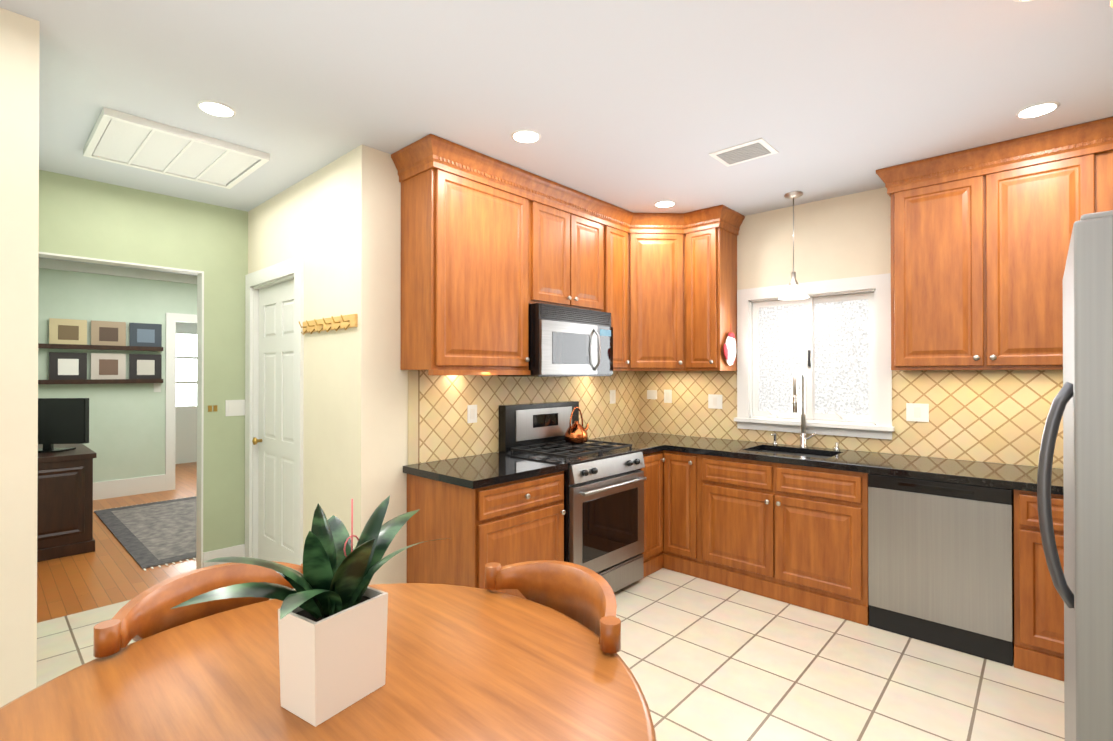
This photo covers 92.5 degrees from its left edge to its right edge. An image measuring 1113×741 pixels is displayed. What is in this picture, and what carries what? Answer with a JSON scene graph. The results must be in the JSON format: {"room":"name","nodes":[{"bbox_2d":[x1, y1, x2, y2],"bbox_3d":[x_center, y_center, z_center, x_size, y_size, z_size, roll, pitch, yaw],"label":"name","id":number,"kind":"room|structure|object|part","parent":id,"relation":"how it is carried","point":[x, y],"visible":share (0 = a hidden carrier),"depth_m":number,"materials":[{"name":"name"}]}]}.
{"room":"kitchen","nodes":[
{"label":"kitchen","id":0,"kind":"room"},
{"bbox_2d":[0,8,39,707],"bbox_3d":[-2.592,0.113,1.111,0.120,2.690,2.160,0,0,43],"label":"wall","id":1,"kind":"structure","parent":0,"point":[19,144],"depth_m":1.83,"materials":[{"name":"beige paint"}]},
{"bbox_2d":[37,462,196,622],"bbox_3d":[-4.222,1.532,6.222,6.000,0.100,3.500,0,0,43],"label":"floor","id":2,"kind":"structure","parent":0,"point":[109,570],"depth_m":3.90,"materials":[{"name":"brown wood"}]},
{"bbox_2d":[37,444,96,561],"bbox_3d":[-4.488,1.075,4.677,1.540,0.800,0.500,0,0,43],"label":"dresser","id":3,"kind":"object","parent":2,"relation":"on","point":[65,506],"visible":0.48,"depth_m":4.22,"materials":[{"name":"brown wood"}]},
{"bbox_2d":[38,398,88,452],"bbox_3d":[-4.252,0.453,4.449,0.600,0.440,0.180,0,0,-7],"label":"screen","id":4,"kind":"object","parent":3,"relation":"on","point":[63,420],"visible":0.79,"depth_m":4.44,"materials":[{"name":"black plastic"}]},
{"bbox_2d":[94,496,196,570],"bbox_3d":[-3.355,1.472,5.393,2.500,0.012,1.750,0,0,43],"label":"living room rug","id":5,"kind":"object","parent":2,"relation":"on","point":[151,535],"visible":0.4,"depth_m":4.91,"materials":[{"name":"grey fabric"}]},
{"bbox_2d":[38,268,196,482],"bbox_3d":[-4.826,0.140,6.694,0.120,2.690,3.070,0,0,43],"label":"wall","id":6,"kind":"structure","parent":0,"point":[126,430],"depth_m":6.25,"materials":[{"name":"paint"}]},
{"bbox_2d":[38,318,162,383],"bbox_3d":[-5.293,-0.209,6.031,0.089,0.720,1.360,0,0,43],"label":"ledges","id":7,"kind":"object","parent":6,"relation":"attached to","point":[71,368],"visible":0.94,"depth_m":6.12,"materials":[{"name":"brown wood"}]},
{"bbox_2d":[39,258,196,499],"bbox_3d":[-4.760,0.139,6.634,0.060,2.690,3.030,0,0,43],"label":"trim","id":8,"kind":"structure","parent":6,"relation":"attached to","point":[130,486],"depth_m":6.54,"materials":[{"name":"white wood"}]},
{"bbox_2d":[154,383,160,391],"label":"switch plates","id":9,"kind":"object","parent":6,"relation":"attached to","point":[157,386],"depth_m":6.52,"materials":[{"name":"white plastic"}]},
{"bbox_2d":[39,170,247,552],"bbox_3d":[-2.232,0.128,4.315,0.120,2.690,3.070,0,0,43],"label":"wall","id":10,"kind":"structure","parent":0,"point":[81,217],"depth_m":3.88,"materials":[{"name":"paint"}]},
{"bbox_2d":[39,252,203,568],"bbox_3d":[-2.937,0.374,3.543,0.124,2.190,0.980,0,0,43],"label":"trim","id":11,"kind":"structure","parent":10,"relation":"attached to","point":[200,394],"depth_m":3.86,"materials":[{"name":"white wood"}]},
{"bbox_2d":[208,405,216,411],"label":"switch plates","id":12,"kind":"object","parent":10,"relation":"attached to","point":[214,406],"depth_m":3.90,"materials":[{"name":"gold metal"}]},
{"bbox_2d":[203,544,244,567],"bbox_3d":[-2.459,1.396,3.961,0.015,0.150,0.290,0,0,43],"label":"baseboard","id":13,"kind":"structure","parent":10,"relation":"attached to","point":[239,550],"depth_m":3.94,"materials":[{"name":"white"}]},
{"bbox_2d":[225,400,244,415],"label":"switch plates","id":14,"kind":"object","parent":10,"relation":"attached to","point":[234,407],"depth_m":4.01,"materials":[{"name":"white plastic"}]},
{"bbox_2d":[175,322,196,463],"bbox_3d":[-6.160,0.148,8.480,0.100,2.690,2.800,0,0,43],"label":"wall","id":15,"kind":"structure","parent":0,"point":[186,438],"depth_m":8.59,"materials":[{"name":"white paint"}]},
{"bbox_2d":[176,331,196,408],"bbox_3d":[-6.140,-0.007,8.395,0.035,1.240,1.160,0,0,43],"label":"window","id":16,"kind":"structure","parent":15,"relation":"in","point":[186,370],"depth_m":8.59,"materials":[{"name":"white"}]},
{"bbox_2d":[248,151,350,550],"bbox_3d":[-1.715,0.125,3.563,1.660,2.690,0.120,0,0,43],"label":"wall","id":17,"kind":"structure","parent":0,"point":[308,218],"depth_m":3.21,"materials":[{"name":"beige paint"}]},
{"bbox_2d":[252,280,293,563],"bbox_3d":[-1.970,0.425,3.741,0.784,2.074,0.100,0,0,43],"label":"closet door","id":18,"kind":"structure","parent":17,"relation":"in","point":[275,440],"depth_m":3.78,"materials":[{"name":"white wood"}]},
{"bbox_2d":[245,255,303,589],"bbox_3d":[-1.950,0.371,3.764,1.020,2.200,0.140,0,0,43],"label":"door frame","id":19,"kind":"structure","parent":17,"relation":"attached to","point":[278,273],"depth_m":3.96,"materials":[{"name":"white wood"}]},
{"bbox_2d":[299,314,357,334],"bbox_3d":[-1.359,-0.263,3.109,0.680,0.088,0.068,0,0,43],"label":"rail","id":20,"kind":"object","parent":17,"relation":"attached to","point":[335,323],"visible":1,"depth_m":3.07,"materials":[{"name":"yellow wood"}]},
{"bbox_2d":[350,145,633,584],"bbox_3d":[-0.194,0.126,3.905,0.120,2.690,2.680,0,0,43],"label":"wall","id":21,"kind":"structure","parent":0,"point":[379,420],"depth_m":2.95,"materials":[{"name":"beige paint"}]},
{"bbox_2d":[391,134,634,374],"bbox_3d":[0.054,-0.593,3.796,0.390,1.247,2.503,0,0,43],"label":"upper cabinet","id":22,"kind":"object","parent":21,"relation":"attached to","point":[492,249],"depth_m":3.13,"materials":[{"name":"brown wood"}]},
{"bbox_2d":[498,303,612,376],"bbox_3d":[0.030,-0.191,3.713,0.464,0.462,0.756,0,0,43],"label":"microwave","id":23,"kind":"object","parent":22,"relation":"attached to","point":[566,341],"visible":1,"depth_m":3.51,"materials":[{"name":"silver metal"}]},
{"bbox_2d":[408,370,639,464],"bbox_3d":[-0.059,0.277,3.957,0.007,0.548,2.370,0,0,43],"label":"backsplash","id":24,"kind":"structure","parent":21,"relation":"attached to","point":[438,427],"depth_m":3.52,"materials":[{"name":"tile"}]},
{"bbox_2d":[467,405,476,422],"bbox_3d":[-0.541,0.279,3.421,0.007,0.115,0.075,0,0,43],"label":"electrical outlet plate","id":25,"kind":"object","parent":24,"relation":"attached to","point":[471,409],"depth_m":3.42,"materials":[{"name":"white plastic"}]},
{"bbox_2d":[610,390,615,403],"bbox_3d":[0.480,0.224,4.535,0.007,0.115,0.075,0,0,43],"label":"electrical outlet plate","id":26,"kind":"object","parent":24,"relation":"attached to","point":[612,392],"depth_m":4.53,"materials":[{"name":"white plastic"}]},
{"bbox_2d":[37,568,1064,740],"bbox_3d":[-0.473,1.512,1.936,5.320,0.100,6.250,0,0,43],"label":"floor","id":27,"kind":"structure","parent":0,"point":[704,660],"depth_m":2.56,"materials":[{"name":"white tile"}]},
{"bbox_2d":[93,561,302,657],"bbox_3d":[-0.908,1.034,1.479,0.479,0.858,0.565,0,0,43],"label":"chair","id":28,"kind":"object","parent":27,"relation":"on","point":[146,613],"visible":0.23,"depth_m":1.54,"materials":[{"name":"brown wood"}]},
{"bbox_2d":[0,583,655,740],"bbox_3d":[-0.490,1.081,1.106,1.380,0.747,1.380,0,0,43],"label":"table","id":29,"kind":"object","parent":27,"relation":"on","point":[464,663],"visible":0.73,"depth_m":1.19,"materials":[{"name":"brown wood"}]},
{"bbox_2d":[171,495,440,726],"bbox_3d":[-0.490,0.500,1.159,0.382,0.415,0.555,0,0,43],"label":"potted plant","id":30,"kind":"object","parent":29,"relation":"on","point":[332,618],"visible":1,"depth_m":1.12,"materials":[{"name":"white ceramic"}]},
{"bbox_2d":[403,452,567,598],"bbox_3d":[-0.401,1.007,3.094,0.658,0.920,0.712,0,0,43],"label":"base cabinet","id":31,"kind":"object","parent":27,"relation":"on","point":[475,514],"visible":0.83,"depth_m":2.88,"materials":[{"name":"brown wood"}]},
{"bbox_2d":[485,560,620,653],"bbox_3d":[-0.084,1.034,1.479,0.565,0.858,0.479,0,0,43],"label":"chair","id":32,"kind":"object","parent":27,"relation":"on","point":[584,596],"visible":0.33,"depth_m":1.65,"materials":[{"name":"brown wood"}]},
{"bbox_2d":[499,401,646,591],"bbox_3d":[0.129,0.852,3.617,0.715,1.235,0.756,0,0,43],"label":"stove","id":33,"kind":"object","parent":27,"relation":"on","point":[604,510],"visible":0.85,"depth_m":3.48,"materials":[{"name":"silver metal"}]},
{"bbox_2d":[565,406,588,442],"bbox_3d":[0.165,0.388,3.880,0.169,0.256,0.231,0,0,43],"label":"kettle","id":34,"kind":"object","parent":33,"relation":"on","point":[576,431],"visible":1,"depth_m":3.80,"materials":[{"name":"orange metal"}]},
{"bbox_2d":[640,452,664,576],"bbox_3d":[0.464,1.032,4.059,0.628,0.880,0.338,0,0,43],"label":"base cabinet","id":35,"kind":"object","parent":27,"relation":"on","point":[654,470],"depth_m":3.87,"materials":[{"name":"brown wood"}]},
{"bbox_2d":[665,448,700,578],"bbox_3d":[1.105,1.032,4.097,0.308,0.880,0.628,0,0,43],"label":"base cabinet","id":36,"kind":"object","parent":27,"relation":"on","point":[682,469],"depth_m":3.85,"materials":[{"name":"brown wood"}]},
{"bbox_2d":[585,437,664,455],"bbox_3d":[0.461,0.572,4.043,0.636,0.040,0.307,0,0,43],"label":"countertop","id":37,"kind":"structure","parent":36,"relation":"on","point":[636,444],"depth_m":3.91,"materials":[{"name":"black stone"}]},
{"bbox_2d":[701,448,868,625],"bbox_3d":[1.605,1.030,3.638,1.050,0.880,0.628,0,0,43],"label":"base cabinet","id":38,"kind":"object","parent":27,"relation":"on","point":[775,520],"depth_m":3.36,"materials":[{"name":"brown wood"}]},
{"bbox_2d":[601,432,768,455],"bbox_3d":[0.971,0.573,4.211,1.161,0.040,0.631,0,0,43],"label":"countertop","id":39,"kind":"structure","parent":38,"relation":"on","point":[682,443],"depth_m":4.02,"materials":[{"name":"black stone"}]},
{"bbox_2d":[821,450,1063,491],"bbox_3d":[2.496,0.566,2.813,1.877,0.040,0.631,0,0,43],"label":"countertop","id":40,"kind":"structure","parent":38,"relation":"on","point":[986,474],"depth_m":2.97,"materials":[{"name":"black stone"}]},
{"bbox_2d":[868,473,1013,665],"bbox_3d":[2.224,1.029,3.063,0.630,0.876,0.622,0,0,43],"label":"dishwasher","id":41,"kind":"object","parent":27,"relation":"on","point":[940,563],"visible":0.81,"depth_m":2.81,"materials":[{"name":"silver metal"}]},
{"bbox_2d":[1009,488,1063,680],"bbox_3d":[2.613,1.026,2.714,0.408,0.880,0.628,0,0,43],"label":"base cabinet","id":42,"kind":"object","parent":27,"relation":"on","point":[1038,606],"depth_m":2.57,"materials":[{"name":"brown wood"}]},
{"bbox_2d":[1037,210,1112,740],"bbox_3d":[1.595,0.575,1.126,0.851,1.766,0.885,0,0,43],"label":"fridge","id":43,"kind":"object","parent":27,"relation":"on","point":[1082,404],"visible":1,"depth_m":1.04,"materials":[{"name":"silver metal"}]},
{"bbox_3d":[1.054,0.258,1.118,0.066,0.470,0.022,0,0,43],"label":"handle","id":44,"kind":"part","parent":43,"relation":"part of","materials":[{"name":"grey metal"}]},
{"bbox_2d":[0,0,1112,275],"bbox_3d":[-2.684,-1.268,3.977,11.320,0.100,6.250,0,0,43],"label":"ceiling","id":45,"kind":"structure","parent":0,"point":[638,106],"depth_m":2.27,"materials":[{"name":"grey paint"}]},
{"bbox_2d":[83,107,269,188],"bbox_3d":[-2.091,-1.206,2.943,0.791,0.035,0.731,0,0,43],"label":"ceiling vent","id":46,"kind":"object","parent":45,"relation":"in","point":[121,138],"depth_m":2.91,"materials":[{"name":"white"}]},
{"bbox_2d":[197,100,235,116],"bbox_3d":[-1.590,-1.223,2.492,0.155,0.006,0.155,0,0,37],"label":"recessed light","id":47,"kind":"object","parent":45,"relation":"in","point":[215,108],"depth_m":2.48,"materials":[{"name":"white"}]},
{"bbox_2d":[511,129,540,142],"bbox_3d":[-0.159,-1.221,2.780,0.155,0.006,0.155,0,0,19],"label":"recessed light","id":48,"kind":"object","parent":45,"relation":"in","point":[523,135],"depth_m":2.77,"materials":[{"name":"white"}]},
{"bbox_2d":[654,200,675,207],"bbox_3d":[0.791,-1.216,3.890,0.155,0.006,0.155,0,0,37],"label":"recessed light","id":49,"kind":"object","parent":45,"relation":"in","point":[665,203],"depth_m":3.87,"materials":[{"name":"white"}]},
{"bbox_2d":[709,138,778,166],"bbox_3d":[1.022,-1.206,2.911,0.297,0.035,0.247,0,0,43],"label":"ceiling vent","id":50,"kind":"object","parent":45,"relation":"in","point":[757,148],"depth_m":2.97,"materials":[{"name":"white metal"}]},
{"bbox_2d":[779,191,808,299],"bbox_3d":[1.639,-0.860,3.681,0.194,0.720,0.194,0,0,43],"label":"pendant lamp","id":51,"kind":"object","parent":45,"relation":"hanging from","point":[793,290],"visible":1,"depth_m":3.66,"materials":[{"name":"silver metal"}]},
{"bbox_2d":[1013,0,1032,1],"bbox_3d":[1.544,-1.226,1.693,0.155,0.006,0.155,0,0,4],"label":"recessed light","id":52,"kind":"object","parent":45,"relation":"in","point":[1013,0],"depth_m":1.76,"materials":[{"name":"white"}]},
{"bbox_2d":[1015,101,1059,118],"bbox_3d":[2.260,-1.222,2.502,0.155,0.006,0.155,0,0,4],"label":"recessed light","id":53,"kind":"object","parent":45,"relation":"in","point":[1039,109],"depth_m":2.49,"materials":[{"name":"white"}]},
{"bbox_2d":[649,187,1059,468],"bbox_3d":[2.134,0.125,3.690,3.840,2.690,0.150,0,0,43],"label":"wall","id":54,"kind":"structure","parent":0,"point":[846,236],"depth_m":3.82,"materials":[{"name":"beige paint"}]},
{"bbox_2d":[635,205,744,370],"bbox_3d":[1.038,-0.607,4.141,0.594,1.217,0.665,0,0,43],"label":"upper cabinet","id":55,"kind":"object","parent":54,"relation":"attached to","point":[686,263],"depth_m":4.16,"materials":[{"name":"brown wood"}]},
{"bbox_2d":[723,332,735,365],"bbox_3d":[1.321,-0.197,4.066,0.040,0.322,0.218,0,0,43],"label":"decorative plate","id":56,"kind":"object","parent":55,"relation":"hanging from","point":[729,348],"visible":0.96,"depth_m":4.05,"materials":[{"name":"white ceramic"}]},
{"bbox_2d":[734,273,894,439],"bbox_3d":[1.845,-0.091,3.888,1.080,1.095,0.150,0,0,43],"label":"window","id":57,"kind":"structure","parent":54,"relation":"in","point":[825,344],"depth_m":3.86,"materials":[{"name":"white"}]},
{"bbox_2d":[640,370,1062,468],"bbox_3d":[2.081,0.275,3.632,3.600,0.548,0.006,0,0,43],"label":"backsplash","id":58,"kind":"structure","parent":54,"relation":"attached to","point":[996,416],"depth_m":3.35,"materials":[{"name":"tile"}]},
{"bbox_2d":[647,390,656,398],"bbox_3d":[0.851,0.215,4.740,0.090,0.080,0.023,0,0,43],"label":"electrical outlet plate","id":59,"kind":"object","parent":58,"relation":"attached to","point":[651,394],"depth_m":4.73,"materials":[{"name":"white plastic"}]},
{"bbox_2d":[664,390,671,402],"bbox_3d":[0.971,0.225,4.641,0.075,0.115,0.007,0,0,43],"label":"electrical outlet plate","id":60,"kind":"object","parent":58,"relation":"attached to","point":[667,393],"depth_m":4.64,"materials":[{"name":"white plastic"}]},
{"bbox_2d":[708,394,721,408],"bbox_3d":[1.295,0.253,4.343,0.120,0.115,0.007,0,0,43],"label":"electrical outlet plate","id":61,"kind":"object","parent":58,"relation":"attached to","point":[714,401],"depth_m":4.34,"materials":[{"name":"white plastic"}]},
{"bbox_2d":[906,403,928,421],"bbox_3d":[2.312,0.269,3.410,0.120,0.115,0.007,0,0,43],"label":"electrical outlet plate","id":62,"kind":"object","parent":58,"relation":"attached to","point":[917,412],"depth_m":3.41,"materials":[{"name":"white plastic"}]},
{"bbox_2d":[876,117,1112,369],"bbox_3d":[2.454,-0.612,3.031,1.032,1.218,0.389,0,0,43],"label":"upper cabinet","id":63,"kind":"object","parent":54,"relation":"attached to","point":[980,239],"visible":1,"depth_m":2.91,"materials":[{"name":"brown wood"}]}
]}

